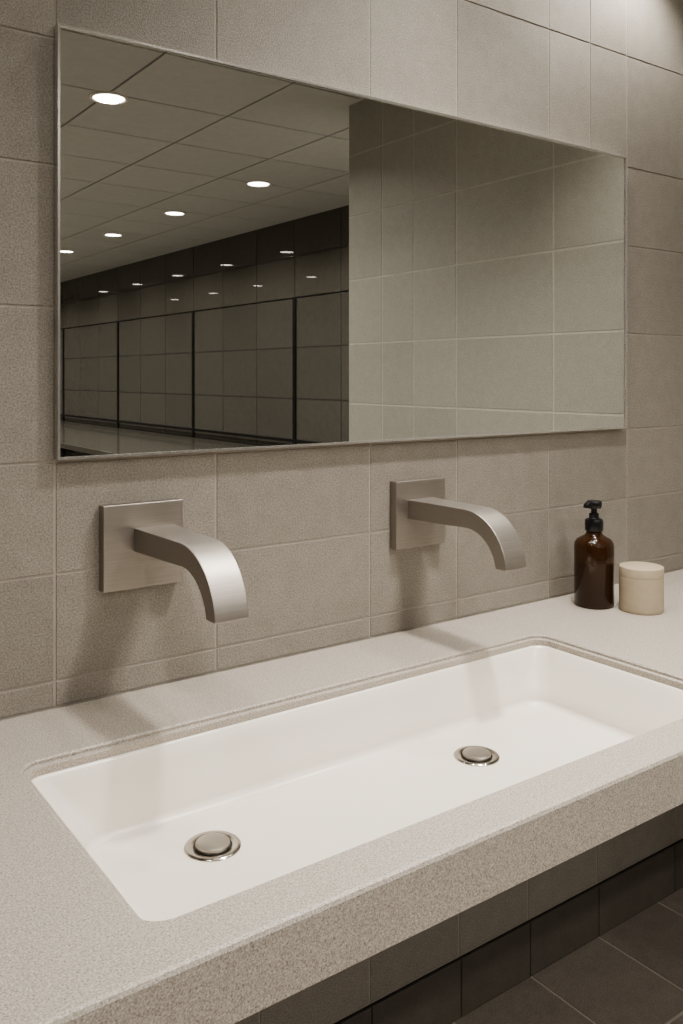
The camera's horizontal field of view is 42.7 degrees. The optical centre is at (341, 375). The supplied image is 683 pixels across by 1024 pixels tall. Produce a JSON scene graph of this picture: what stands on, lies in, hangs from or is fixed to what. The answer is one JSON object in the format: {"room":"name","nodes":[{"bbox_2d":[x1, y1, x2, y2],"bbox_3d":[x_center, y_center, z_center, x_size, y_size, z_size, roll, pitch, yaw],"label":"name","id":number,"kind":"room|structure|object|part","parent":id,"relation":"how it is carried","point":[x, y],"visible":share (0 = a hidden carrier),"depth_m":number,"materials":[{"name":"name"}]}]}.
{"room":"public restroom","nodes":[
{"label":"public restroom","id":0,"kind":"room"},
{"bbox_2d":[0,0,682,1023],"bbox_3d":[-0.385,0.067,1.251,3.240,2.267,0.080,0,0,-36],"label":"wall","id":1,"kind":"structure","parent":0,"point":[306,529],"depth_m":1.50,"materials":[{"name":"tile"}]},
{"bbox_2d":[99,498,248,623],"bbox_3d":[-0.220,0.242,1.166,0.121,0.121,0.252,0,0,-36],"label":"faucet","id":2,"kind":"object","parent":1,"relation":"attached to","point":[142,543],"visible":1,"depth_m":1.22,"materials":[{"name":"silver metal"}]},
{"bbox_3d":[-0.288,0.242,1.261,0.121,0.121,0.018,0,0,-36],"label":"wall plate","id":3,"kind":"part","parent":2,"relation":"part of","materials":[{"name":"silver metal"}]},
{"bbox_3d":[-0.203,0.259,1.169,0.061,0.084,0.236,0,0,-36],"label":"spout","id":4,"kind":"part","parent":2,"relation":"part of","materials":[{"name":"silver metal"}]},
{"bbox_2d":[54,22,626,459],"bbox_3d":[0.115,-0.182,1.552,1.242,0.593,0.016,0,0,-36],"label":"mirror","id":5,"kind":"object","parent":1,"relation":"attached to","point":[246,258],"visible":1,"depth_m":1.42,"materials":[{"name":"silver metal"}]},
{"bbox_2d":[0,569,682,1023],"bbox_3d":[-0.191,0.487,0.982,3.238,0.066,0.583,0,0,-36],"label":"countertop","id":6,"kind":"structure","parent":1,"relation":"attached to","point":[73,950],"depth_m":0.86,"materials":[{"name":"stone"}]},
{"bbox_2d":[31,645,682,920],"bbox_3d":[0.093,0.518,1.130,0.915,0.096,0.388,0,0,-36],"label":"sink","id":7,"kind":"object","parent":6,"relation":"in","point":[181,826],"visible":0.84,"depth_m":1.18,"materials":[{"name":"white ceramic"}]},
{"bbox_2d":[574,500,613,609],"bbox_3d":[0.501,0.350,1.733,0.077,0.207,0.077,0,0,-36],"label":"soap dispenser","id":8,"kind":"object","parent":6,"relation":"on","point":[593,551],"visible":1,"depth_m":1.70,"materials":[{"name":"brown glass"}]},
{"bbox_2d":[619,561,663,615],"bbox_3d":[0.581,0.411,1.695,0.083,0.086,0.083,0,0,-36],"label":"jar","id":9,"kind":"object","parent":6,"relation":"on","point":[641,584],"visible":1,"depth_m":1.66,"materials":[{"name":"beige ceramic"}]},
{"bbox_3d":[0.581,0.377,1.695,0.083,0.018,0.083,0,0,-36],"label":"lid","id":10,"kind":"part","parent":9,"relation":"part of","materials":[{"name":"beige ceramic"}]},
{"bbox_2d":[390,477,525,570],"bbox_3d":[0.204,0.245,1.475,0.115,0.120,0.247,0,0,-36],"label":"faucet","id":11,"kind":"object","parent":1,"relation":"attached to","point":[420,511],"visible":1,"depth_m":1.52,"materials":[{"name":"silver metal"}]},
{"bbox_3d":[0.137,0.245,1.568,0.115,0.119,0.018,0,0,-36],"label":"wall plate","id":12,"kind":"part","parent":11,"relation":"part of","materials":[{"name":"silver metal"}]},
{"bbox_3d":[0.208,0.262,1.468,0.059,0.086,0.231,0,0,-36],"label":"spout","id":13,"kind":"part","parent":11,"relation":"part of","materials":[{"name":"silver metal"}]},
{"bbox_2d":[334,839,682,1023],"bbox_3d":[-0.359,1.145,1.216,3.240,0.110,0.006,0,0,-36],"label":"baseboard","id":14,"kind":"structure","parent":1,"relation":"attached to","point":[455,989],"depth_m":1.74,"materials":[{"name":"tile"}]},
{"bbox_2d":[451,887,682,1023],"bbox_3d":[3.632,1.240,-3.299,4.433,0.080,12.000,0,0,-36],"label":"floor","id":15,"kind":"structure","parent":0,"point":[631,973],"depth_m":1.73,"materials":[{"name":"tile"}]}
]}

